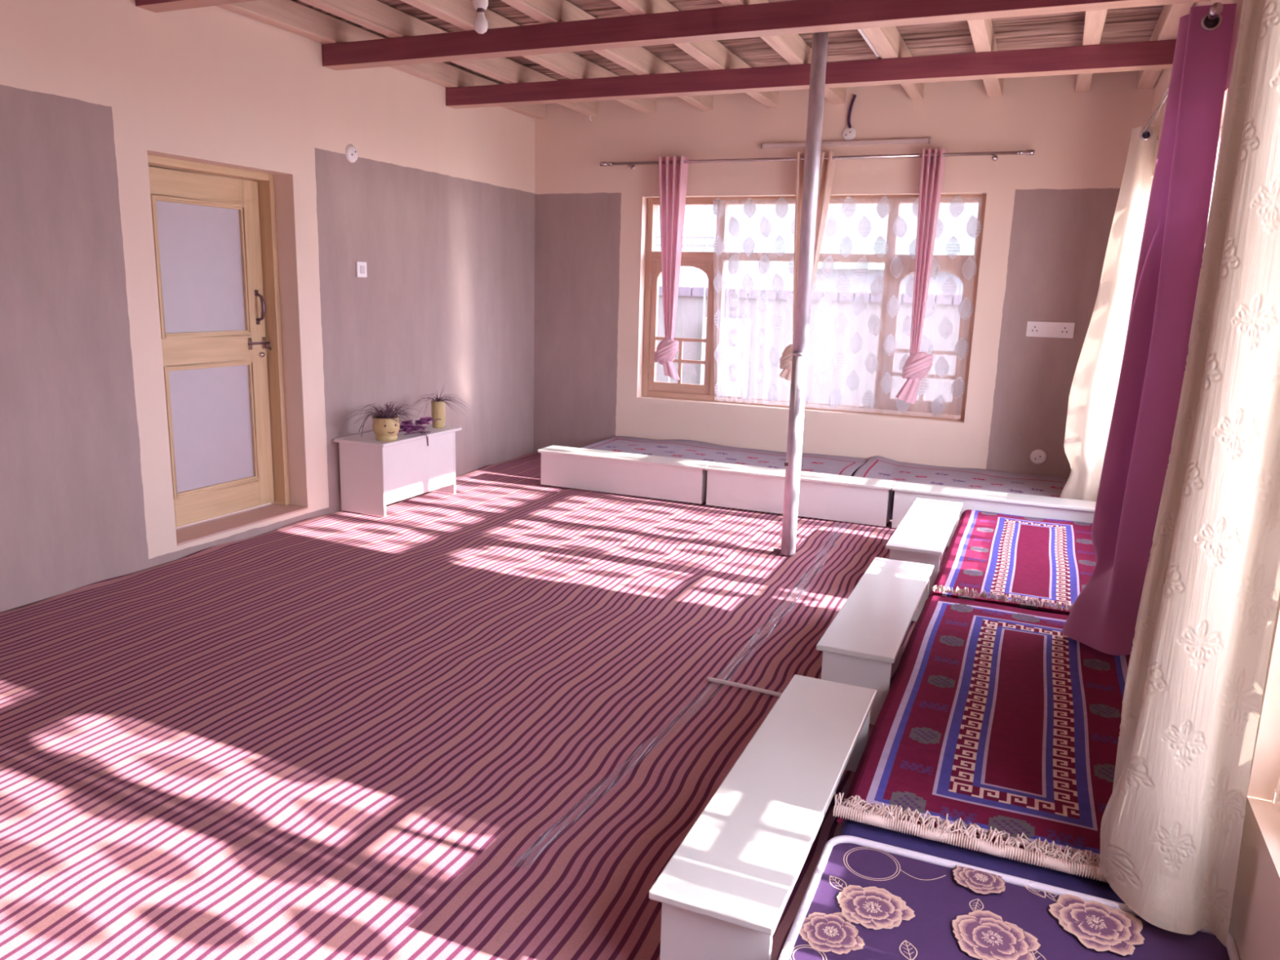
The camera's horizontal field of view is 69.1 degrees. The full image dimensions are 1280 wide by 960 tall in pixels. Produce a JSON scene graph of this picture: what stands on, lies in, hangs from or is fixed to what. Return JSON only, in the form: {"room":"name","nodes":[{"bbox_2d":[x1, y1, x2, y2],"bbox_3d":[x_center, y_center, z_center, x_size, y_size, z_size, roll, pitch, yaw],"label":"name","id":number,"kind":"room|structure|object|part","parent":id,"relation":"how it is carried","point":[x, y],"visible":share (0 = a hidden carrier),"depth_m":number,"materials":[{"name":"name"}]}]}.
{"room":"living room","nodes":[
{"label":"living room","id":0,"kind":"room"},
{"bbox_2d":[0,0,535,612],"bbox_3d":[-2.822,-0.962,4.205,0.300,3.020,9.489,7,13,22],"label":"wall","id":1,"kind":"structure","parent":0,"point":[437,200],"depth_m":4.91,"materials":[{"name":"paint"}]},
{"bbox_2d":[135,0,258,13],"bbox_3d":[-0.253,-2.088,3.590,4.647,0.124,0.115,7,13,22],"label":"ceiling beam","id":2,"kind":"structure","parent":1,"relation":"attached to","point":[154,6],"depth_m":4.39,"materials":[{"name":"beige wood"}]},
{"bbox_2d":[147,154,307,546],"bbox_3d":[-2.400,-0.738,5.279,0.301,2.025,0.977,7,13,22],"label":"door","id":3,"kind":"structure","parent":1,"relation":"in","point":[215,227],"depth_m":5.39,"materials":[{"name":"brown wood"}]},
{"bbox_3d":[-2.469,-1.188,5.236,0.008,0.725,0.605,7,13,22],"label":"frosted pane","id":4,"kind":"part","parent":3,"relation":"part of","materials":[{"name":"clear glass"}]},
{"bbox_3d":[-2.457,-1.186,5.231,0.034,0.755,0.631,7,13,22],"label":"pane moulding","id":5,"kind":"part","parent":3,"relation":"part of","materials":[{"name":"brown wood"}]},
{"bbox_3d":[-2.495,-0.311,5.417,0.008,0.715,0.605,7,13,22],"label":"frosted pane","id":6,"kind":"part","parent":3,"relation":"part of","materials":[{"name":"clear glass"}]},
{"bbox_3d":[-2.483,-0.310,5.412,0.034,0.745,0.631,7,13,22],"label":"pane moulding","id":7,"kind":"part","parent":3,"relation":"part of","materials":[{"name":"brown wood"}]},
{"bbox_3d":[-2.285,-1.040,5.599,0.059,0.206,0.026,6,12,18],"label":"pull handle","id":8,"kind":"part","parent":3,"relation":"part of","materials":[{"name":"black metal"}]},
{"bbox_3d":[-2.307,-0.765,5.671,0.021,0.036,0.036,7,13,22],"label":"lock knob","id":9,"kind":"part","parent":3,"relation":"part of","materials":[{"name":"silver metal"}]},
{"bbox_2d":[345,144,358,162],"bbox_3d":[-1.820,-2.068,5.884,0.024,0.110,0.110,7,13,22],"label":"ceiling rose","id":10,"kind":"object","parent":1,"relation":"attached to","point":[351,152],"visible":1,"depth_m":5.87,"materials":[{"name":"white plastic"}]},
{"bbox_2d":[355,261,367,277],"bbox_3d":[-1.821,-1.377,6.081,0.017,0.100,0.095,7,13,22],"label":"light switch","id":11,"kind":"object","parent":1,"relation":"attached to","point":[361,267],"visible":1,"depth_m":6.07,"materials":[{"name":"white plastic"}]},
{"bbox_2d":[321,0,1210,70],"bbox_3d":[0.249,-2.311,4.736,4.647,0.124,0.115,7,13,22],"label":"ceiling beam","id":12,"kind":"structure","parent":1,"relation":"attached to","point":[795,16],"depth_m":4.68,"materials":[{"name":"red wood"}]},
{"bbox_2d":[445,39,1176,108],"bbox_3d":[0.751,-2.533,5.879,4.647,0.124,0.115,7,13,22],"label":"ceiling beam","id":13,"kind":"structure","parent":1,"relation":"attached to","point":[1150,55],"depth_m":5.62,"materials":[{"name":"red wood"}]},
{"bbox_2d":[1,453,537,612],"bbox_3d":[-0.562,0.853,3.595,5.299,0.142,9.539,7,13,22],"label":"floor","id":14,"kind":"structure","parent":0,"point":[536,453],"depth_m":4.76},
{"bbox_2d":[0,452,948,959],"bbox_3d":[-0.594,0.770,3.568,4.635,0.025,8.874,7,13,22],"label":"carpet","id":15,"kind":"object","parent":14,"relation":"on","point":[341,735],"visible":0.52,"depth_m":3.22,"materials":[{"name":"red carpet"}]},
{"bbox_2d":[333,422,462,516],"bbox_3d":[-1.631,-0.086,6.355,0.400,0.482,0.870,7,13,22],"label":"storage chest","id":16,"kind":"object","parent":15,"relation":"on","point":[375,474],"visible":0.86,"depth_m":6.07,"materials":[{"name":"white wood"}]},
{"bbox_3d":[-1.795,-0.008,6.009,0.350,0.460,0.020,7,13,22],"label":"panel","id":17,"kind":"part","parent":16,"relation":"part of","materials":[{"name":"white wood"}]},
{"bbox_2d":[346,401,425,441],"bbox_3d":[-1.629,-0.374,5.966,0.475,0.240,0.479,7,13,22],"label":"flower pot","id":18,"kind":"object","parent":16,"relation":"on","point":[385,424],"visible":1,"depth_m":5.92,"materials":[{"name":"yellow ceramic"}]},
{"bbox_3d":[-1.636,-0.333,5.987,0.170,0.150,0.170,7,13,22],"label":"pot","id":19,"kind":"part","parent":18,"relation":"part of","materials":[{"name":"yellow ceramic"}]},
{"bbox_2d":[398,417,435,446],"bbox_3d":[-1.504,-0.320,6.223,0.155,0.189,0.326,9,14,32],"label":"artificial flowers","id":20,"kind":"object","parent":16,"relation":"on","point":[408,426],"visible":0.95,"depth_m":6.22,"materials":[{"name":"purple plastic"}]},
{"bbox_3d":[-1.489,-0.096,6.292,0.018,0.385,0.762,7,13,22],"label":"panel","id":21,"kind":"part","parent":16,"relation":"part of","materials":[{"name":"white wood"}]},
{"bbox_2d":[409,384,472,428],"bbox_3d":[-1.417,-0.526,6.557,0.454,0.310,0.415,-5,13,-28],"label":"flower pot","id":22,"kind":"object","parent":16,"relation":"on","point":[438,414],"visible":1,"depth_m":6.52,"materials":[{"name":"yellow ceramic"}]},
{"bbox_3d":[-1.423,-0.465,6.556,0.098,0.190,0.098,7,13,22],"label":"pot","id":23,"kind":"part","parent":22,"relation":"part of","materials":[{"name":"yellow ceramic"}]},
{"bbox_3d":[-1.486,-0.145,6.715,0.350,0.460,0.020,7,13,22],"label":"panel","id":24,"kind":"part","parent":16,"relation":"part of","materials":[{"name":"white wood"}]},
{"bbox_2d":[537,444,715,503],"bbox_3d":[-0.119,-0.048,6.897,1.330,0.270,0.240,7,13,22],"label":"table","id":25,"kind":"object","parent":15,"relation":"on","point":[677,479],"visible":0.91,"depth_m":6.79,"materials":[{"name":"white laminate"}]},
{"bbox_3d":[0.471,0.027,6.667,0.018,0.250,0.190,7,13,22],"label":"panel","id":26,"kind":"part","parent":25,"relation":"part of","materials":[{"name":"white wood"}]},
{"bbox_2d":[519,524,837,864],"bbox_3d":[0.552,0.653,4.266,0.167,0.004,4.140,7,13,22],"label":"tape","id":27,"kind":"object","parent":15,"relation":"on","point":[817,565],"visible":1,"depth_m":3.34,"materials":[{"name":"grey"}]},
{"bbox_2d":[706,676,782,697],"bbox_3d":[0.463,0.800,3.518,0.452,0.023,0.018,8,13,28],"label":"cable","id":28,"kind":"object","parent":15,"relation":"on","point":[709,679],"visible":0.55,"depth_m":3.54,"materials":[{"name":"plastic"}]},
{"bbox_2d":[648,674,877,959],"bbox_3d":[0.379,0.886,2.450,0.266,0.270,1.232,7,13,22],"label":"table","id":29,"kind":"object","parent":15,"relation":"on","point":[725,891],"visible":0.98,"depth_m":2.15,"materials":[{"name":"white laminate"}]},
{"bbox_3d":[0.283,0.885,2.492,0.018,0.250,1.172,7,13,22],"label":"panel","id":30,"kind":"part","parent":29,"relation":"part of","materials":[{"name":"white wood"}]},
{"bbox_3d":[0.162,0.998,1.927,0.216,0.250,0.018,7,13,22],"label":"panel","id":31,"kind":"part","parent":29,"relation":"part of","materials":[{"name":"white wood"}]},
{"bbox_3d":[0.619,0.796,2.968,0.216,0.250,0.018,7,13,22],"label":"panel","id":32,"kind":"part","parent":29,"relation":"part of","materials":[{"name":"white wood"}]},
{"bbox_2d":[704,462,896,526],"bbox_3d":[1.081,0.091,6.392,1.280,0.270,0.240,7,13,22],"label":"table","id":33,"kind":"object","parent":15,"relation":"on","point":[842,498],"visible":0.83,"depth_m":6.28,"materials":[{"name":"white laminate"}]},
{"bbox_3d":[1.649,0.163,6.171,0.018,0.250,0.190,7,13,22],"label":"panel","id":34,"kind":"part","parent":33,"relation":"part of","materials":[{"name":"white wood"}]},
{"bbox_2d":[773,31,828,555],"bbox_3d":[0.889,-1.052,5.126,0.128,3.027,0.092,7,13,22],"label":"steel pole","id":35,"kind":"object","parent":15,"relation":"on","point":[800,354],"visible":1,"depth_m":5.09,"materials":[{"name":"silver metal"}]},
{"bbox_2d":[851,469,894,518],"bbox_3d":[2.253,0.136,6.574,1.842,0.182,0.960,7,13,22],"label":"mattress","id":36,"kind":"object","parent":15,"relation":"on","point":[853,473],"visible":0.02,"depth_m":6.29,"materials":[{"name":"black fabric"}]},
{"bbox_2d":[853,455,1067,497],"bbox_3d":[2.350,0.009,6.507,1.648,0.069,0.954,7,13,22],"label":"woven rug","id":37,"kind":"object","parent":36,"relation":"on","point":[877,467],"visible":0.53,"depth_m":6.70,"materials":[{"name":"grey fabric"}]},
{"bbox_2d":[816,557,933,724],"bbox_3d":[0.989,0.620,3.821,0.270,0.270,1.245,7,13,22],"label":"table","id":38,"kind":"object","parent":15,"relation":"on","point":[860,646],"visible":0.91,"depth_m":3.49,"materials":[{"name":"white laminate"}]},
{"bbox_3d":[0.891,0.619,3.864,0.018,0.250,1.185,7,13,22],"label":"panel","id":39,"kind":"part","parent":38,"relation":"part of","materials":[{"name":"white wood"}]},
{"bbox_3d":[0.770,0.733,3.292,0.220,0.250,0.018,7,13,22],"label":"panel","id":40,"kind":"part","parent":38,"relation":"part of","materials":[{"name":"white wood"}]},
{"bbox_3d":[1.231,0.529,4.344,0.220,0.250,0.018,7,13,22],"label":"panel","id":41,"kind":"part","parent":38,"relation":"part of","materials":[{"name":"white wood"}]},
{"bbox_2d":[884,497,962,598],"bbox_3d":[1.583,0.362,5.149,0.272,0.270,1.220,7,13,22],"label":"table","id":42,"kind":"object","parent":15,"relation":"on","point":[922,535],"visible":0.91,"depth_m":4.88,"materials":[{"name":"white laminate"}]},
{"bbox_3d":[1.484,0.361,5.192,0.018,0.250,1.160,7,13,22],"label":"panel","id":43,"kind":"part","parent":42,"relation":"part of","materials":[{"name":"white wood"}]},
{"bbox_3d":[1.369,0.474,4.631,0.222,0.250,0.018,7,13,22],"label":"panel","id":44,"kind":"part","parent":42,"relation":"part of","materials":[{"name":"white wood"}]},
{"bbox_3d":[1.820,0.274,5.661,0.222,0.250,0.018,7,13,22],"label":"panel","id":45,"kind":"part","parent":42,"relation":"part of","materials":[{"name":"white wood"}]},
{"bbox_2d":[838,817,1124,903],"bbox_3d":[1.269,0.838,3.089,0.837,0.164,2.030,7,13,22],"label":"mattress","id":46,"kind":"object","parent":15,"relation":"on","point":[1100,889],"visible":0.02,"depth_m":2.24,"materials":[{"name":"fabric"}]},
{"bbox_2d":[833,595,1130,883],"bbox_3d":[1.256,0.721,3.110,0.862,0.089,1.990,7,13,22],"label":"woven rug","id":47,"kind":"object","parent":46,"relation":"on","point":[996,730],"visible":0.84,"depth_m":2.80,"materials":[{"name":"red fabric"}]},
{"bbox_2d":[891,480,1096,528],"bbox_3d":[2.254,0.227,5.899,1.271,0.270,0.240,7,13,22],"label":"table","id":48,"kind":"object","parent":15,"relation":"on","point":[905,493],"visible":0.54,"depth_m":5.82,"materials":[{"name":"white laminate"}]},
{"bbox_2d":[935,595,1069,615],"bbox_3d":[2.052,0.494,4.858,0.824,0.164,1.880,7,13,22],"label":"mattress","id":49,"kind":"object","parent":15,"relation":"on","point":[935,595],"visible":0.02,"depth_m":4.06,"materials":[{"name":"fabric"}]},
{"bbox_2d":[928,509,1096,614],"bbox_3d":[2.047,0.385,4.840,0.850,0.090,1.870,7,13,22],"label":"woven rug","id":50,"kind":"object","parent":49,"relation":"on","point":[1044,564],"visible":0.8,"depth_m":4.70,"materials":[{"name":"red fabric"}]},
{"bbox_2d":[777,835,1239,959],"bbox_3d":[0.383,1.207,1.062,0.852,0.208,2.404,7,13,22],"label":"floral rug","id":51,"kind":"object","parent":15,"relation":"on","point":[864,899],"visible":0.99,"depth_m":1.98,"materials":[{"name":"purple fabric"}]},
{"bbox_3d":[0.508,-0.065,7.301,1.940,0.182,0.960,7,13,22],"label":"mattress","id":52,"kind":"object","parent":15,"relation":"on","visible":0},
{"bbox_2d":[580,435,866,475],"bbox_3d":[0.583,-0.185,7.244,2.187,0.055,0.954,7,13,22],"label":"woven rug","id":53,"kind":"object","parent":52,"relation":"on","point":[673,448],"visible":0.68,"depth_m":7.38,"materials":[{"name":"grey fabric"}]},
{"bbox_2d":[291,0,1164,84],"bbox_3d":[-0.504,-2.284,2.932,5.249,0.244,9.489,7,13,22],"label":"ceiling","id":54,"kind":"structure","parent":0,"point":[1130,24],"depth_m":5.54,"materials":[{"name":"wood"}]},
{"bbox_2d":[216,0,546,119],"bbox_3d":[-2.590,-2.344,3.835,0.098,0.143,8.887,7,13,22],"label":"joist","id":55,"kind":"object","parent":54,"relation":"attached to","point":[290,15],"visible":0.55,"depth_m":5.48,"materials":[{"name":"beige wood"}]},
{"bbox_2d":[298,0,597,116],"bbox_3d":[-2.140,-2.292,3.648,0.098,0.143,8.887,7,13,22],"label":"joist","id":56,"kind":"object","parent":54,"relation":"attached to","point":[375,15],"visible":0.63,"depth_m":5.38,"materials":[{"name":"beige wood"}]},
{"bbox_2d":[472,0,488,34],"bbox_3d":[-0.608,-2.013,3.535,0.060,0.585,0.060,-7,15,-36],"label":"pendant bulb","id":57,"kind":"object","parent":54,"relation":"hanging from","point":[480,23],"visible":1,"depth_m":3.57,"materials":[{"name":"white glass"}]},
{"bbox_3d":[-0.615,-1.764,3.587,0.057,0.077,0.057,7,13,22],"label":"bulb","id":58,"kind":"part","parent":57,"relation":"part of","materials":[{"name":"white glass"}]},
{"bbox_2d":[400,0,655,113],"bbox_3d":[-1.671,-2.238,3.453,0.098,0.143,8.887,7,13,22],"label":"joist","id":59,"kind":"object","parent":54,"relation":"attached to","point":[462,14],"visible":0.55,"depth_m":5.77,"materials":[{"name":"beige wood"}]},
{"bbox_2d":[500,0,712,111],"bbox_3d":[-1.222,-2.187,3.266,0.098,0.143,8.887,7,13,22],"label":"joist","id":60,"kind":"object","parent":54,"relation":"attached to","point":[638,60],"visible":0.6,"depth_m":5.64,"materials":[{"name":"beige wood"}]},
{"bbox_2d":[611,0,778,107],"bbox_3d":[-0.744,-2.132,3.067,0.098,0.143,8.887,7,13,22],"label":"joist","id":61,"kind":"object","parent":54,"relation":"attached to","point":[714,55],"visible":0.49,"depth_m":5.64,"materials":[{"name":"beige wood"}]},
{"bbox_2d":[718,0,845,104],"bbox_3d":[-0.276,-2.078,2.872,0.098,0.143,8.887,7,13,22],"label":"joist","id":62,"kind":"object","parent":54,"relation":"attached to","point":[793,48],"visible":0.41,"depth_m":5.52,"materials":[{"name":"beige wood"}]},
{"bbox_2d":[861,26,924,100],"bbox_3d":[0.238,-2.019,2.658,0.098,0.143,8.887,7,13,22],"label":"joist","id":63,"kind":"object","parent":54,"relation":"attached to","point":[887,42],"visible":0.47,"depth_m":5.38,"materials":[{"name":"beige wood"}]},
{"bbox_2d":[857,28,881,58],"bbox_3d":[0.043,-1.917,2.381,0.025,0.020,8.200,7,13,22],"label":"cable conduit","id":64,"kind":"object","parent":63,"relation":"attached to","point":[860,31],"visible":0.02,"depth_m":5.25,"materials":[{"name":"white plastic"}]},
{"bbox_2d":[967,18,1004,97],"bbox_3d":[0.720,-1.963,2.458,0.098,0.143,8.887,7,13,22],"label":"joist","id":65,"kind":"object","parent":54,"relation":"attached to","point":[982,33],"visible":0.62,"depth_m":5.18,"materials":[{"name":"beige wood"}]},
{"bbox_2d":[1075,9,1107,92],"bbox_3d":[1.230,-1.905,2.245,0.098,0.143,8.887,7,13,22],"label":"joist","id":66,"kind":"object","parent":54,"relation":"attached to","point":[1095,20],"visible":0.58,"depth_m":4.88,"materials":[{"name":"beige wood"}]},
{"bbox_2d":[1136,2,1194,89],"bbox_3d":[1.569,-1.866,2.104,0.106,0.143,8.887,7,13,22],"label":"joist","id":67,"kind":"object","parent":54,"relation":"attached to","point":[1166,26],"visible":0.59,"depth_m":4.83,"materials":[{"name":"beige wood"}]},
{"bbox_2d":[533,71,1155,478],"bbox_3d":[1.267,-1.505,7.402,4.649,3.020,0.300,7,13,22],"label":"wall","id":68,"kind":"structure","parent":0,"point":[1049,215],"depth_m":7.00,"materials":[{"name":"paint"}]},
{"bbox_2d":[641,194,986,421],"bbox_3d":[1.277,-1.401,7.412,2.661,1.655,0.090,7,13,22],"label":"window","id":69,"kind":"structure","parent":68,"relation":"in","point":[710,263],"depth_m":7.40,"materials":[{"name":"brown wood"}]},
{"bbox_2d":[599,149,1035,169],"bbox_3d":[1.202,-2.413,7.031,3.305,0.064,0.103,7,13,22],"label":"curtain rod","id":70,"kind":"object","parent":68,"relation":"attached to","point":[1028,152],"visible":1,"depth_m":6.86,"materials":[{"name":"silver metal"}]},
{"bbox_2d":[653,155,688,379],"bbox_3d":[0.230,-1.703,7.546,0.260,1.760,0.148,7,13,22],"label":"curtain","id":71,"kind":"object","parent":70,"relation":"hanging from","point":[673,178],"visible":1,"depth_m":7.50,"materials":[{"name":"pink fabric"}]},
{"bbox_2d":[779,151,837,381],"bbox_3d":[1.272,-1.605,7.108,0.333,1.715,0.148,7,13,22],"label":"curtain","id":72,"kind":"object","parent":70,"relation":"hanging from","point":[827,167],"visible":0.49,"depth_m":7.04,"materials":[{"name":"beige fabric"}]},
{"bbox_3d":[1.190,-2.420,6.999,3.125,0.025,0.025,7,13,22],"label":"rod","id":73,"kind":"part","parent":70,"relation":"part of","materials":[{"name":"silver metal"}]},
{"bbox_2d":[895,147,946,404],"bbox_3d":[2.064,-1.462,6.788,0.250,1.820,0.148,7,13,22],"label":"curtain","id":74,"kind":"object","parent":70,"relation":"hanging from","point":[917,365],"visible":1,"depth_m":6.77,"materials":[{"name":"pink fabric"}]},
{"bbox_2d":[760,137,930,149],"bbox_3d":[1.510,-2.505,6.915,1.254,0.040,0.034,7,13,22],"label":"tube light","id":75,"kind":"object","parent":68,"relation":"attached to","point":[922,140],"visible":1,"depth_m":6.87,"materials":[{"name":"white plastic"}]},
{"bbox_2d":[712,194,981,419],"bbox_3d":[1.506,-1.362,7.216,2.054,1.628,0.060,6,13,22],"label":"sheer curtain","id":76,"kind":"object","parent":68,"relation":"hanging from","point":[973,228],"visible":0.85,"depth_m":7.17,"materials":[{"name":"white fabric"}]},
{"bbox_2d":[841,94,856,141],"bbox_3d":[1.552,-2.677,6.870,0.104,0.320,0.025,7,13,22],"label":"ceiling rose","id":77,"kind":"object","parent":68,"relation":"attached to","point":[849,132],"visible":1,"depth_m":6.88,"materials":[{"name":"white plastic"}]},
{"bbox_2d":[1030,448,1046,464],"bbox_3d":[2.901,-0.167,6.766,0.110,0.110,0.024,7,13,22],"label":"electrical socket","id":78,"kind":"object","parent":68,"relation":"attached to","point":[1038,456],"visible":1,"depth_m":6.76,"materials":[{"name":"white plastic"}]},
{"bbox_2d":[1026,320,1075,338],"bbox_3d":[2.910,-1.066,6.592,0.309,0.109,0.016,7,13,22],"label":"wall socket","id":79,"kind":"object","parent":68,"relation":"attached to","point":[1034,329],"visible":1,"depth_m":6.58,"materials":[{"name":"white plastic"}]},
{"bbox_2d":[1146,0,1279,959],"bbox_3d":[1.722,-0.440,2.314,0.300,3.020,9.489,7,13,22],"label":"wall","id":80,"kind":"structure","parent":0,"point":[1254,926],"depth_m":1.92,"materials":[{"name":"paint"}]},
{"bbox_2d":[1142,2,1223,142],"bbox_3d":[2.545,-1.822,4.436,0.101,0.064,2.970,7,13,22],"label":"curtain rod","id":81,"kind":"object","parent":80,"relation":"attached to","point":[1216,8],"visible":0.32,"depth_m":4.38,"materials":[{"name":"silver metal"}]},
{"bbox_2d":[1060,125,1159,502],"bbox_3d":[2.890,-0.989,5.788,0.295,2.245,0.370,7,13,22],"label":"curtain","id":82,"kind":"object","parent":81,"relation":"hanging from","point":[1094,388],"visible":0.94,"depth_m":5.67,"materials":[{"name":"beige fabric"}]},
{"bbox_2d":[1062,3,1236,655],"bbox_3d":[1.865,-0.525,3.450,0.298,2.285,0.560,7,13,22],"label":"curtain","id":83,"kind":"object","parent":81,"relation":"hanging from","point":[1103,617],"visible":0.97,"depth_m":3.39,"materials":[{"name":"purple fabric"}]},
{"bbox_3d":[2.517,-1.838,4.445,0.025,0.025,2.790,7,13,22],"label":"rod","id":84,"kind":"part","parent":81,"relation":"part of","materials":[{"name":"silver metal"}]},
{"bbox_2d":[1204,124,1222,247],"bbox_3d":[2.682,-0.723,4.556,0.090,1.763,2.646,7,13,22],"label":"window","id":85,"kind":"structure","parent":80,"relation":"in","point":[1220,127],"depth_m":4.01,"materials":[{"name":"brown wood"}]},
{"bbox_3d":[2.682,-0.723,4.556,0.090,1.763,2.646,7,13,22],"label":"frame","id":86,"kind":"part","parent":85,"relation":"part of","materials":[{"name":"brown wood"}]},
{"bbox_2d":[1271,787,1279,811],"bbox_3d":[1.005,-0.023,0.972,0.029,1.712,1.724,7,13,22],"label":"sheer curtain","id":87,"kind":"object","parent":80,"relation":"hanging from","point":[1276,798],"visible":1,"depth_m":1.89,"materials":[{"name":"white fabric"}]},
{"bbox_3d":[0.871,-1.080,0.617,0.101,0.064,3.560,7,13,22],"label":"curtain rod","id":88,"kind":"object","parent":80,"relation":"attached to","visible":0},
{"bbox_2d":[1099,0,1279,946],"bbox_3d":[1.215,-0.224,1.927,0.254,2.274,0.526,7,13,22],"label":"curtain","id":89,"kind":"object","parent":88,"relation":"hanging from","point":[1173,819],"visible":1,"depth_m":1.87,"materials":[{"name":"beige fabric"}]},
{"label":"outside","id":90,"kind":"structure","parent":0,"visible":0},
{"bbox_3d":[8.492,0.587,7.481,70.000,0.100,60.000,7,13,22],"label":"ground","id":91,"kind":"structure","parent":90,"visible":0},
{"bbox_2d":[656,204,739,384],"bbox_3d":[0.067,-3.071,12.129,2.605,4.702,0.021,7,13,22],"label":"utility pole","id":92,"kind":"object","parent":91,"relation":"on","point":[706,245],"visible":0.23,"depth_m":11.90,"materials":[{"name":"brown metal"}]},
{"bbox_2d":[702,317,751,395],"bbox_3d":[1.183,-1.525,12.915,0.620,1.420,0.220,7,13,22],"label":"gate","id":93,"kind":"object","parent":91,"relation":"on","point":[733,354],"visible":0.2,"depth_m":12.76,"materials":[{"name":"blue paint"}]},
{"bbox_2d":[656,285,962,404],"bbox_3d":[-0.076,-1.931,13.677,17.000,1.835,0.400,7,13,22],"label":"wall","id":94,"kind":"structure","parent":91,"relation":"on","point":[689,317],"depth_m":12.45,"materials":[{"name":"brick"}]},
{"bbox_2d":[773,240,975,293],"bbox_3d":[7.116,-2.566,15.734,9.100,2.650,3.700,7,13,22],"label":"shed","id":95,"kind":"object","parent":91,"relation":"on","point":[828,282],"visible":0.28,"depth_m":15.17,"materials":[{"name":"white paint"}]}
]}

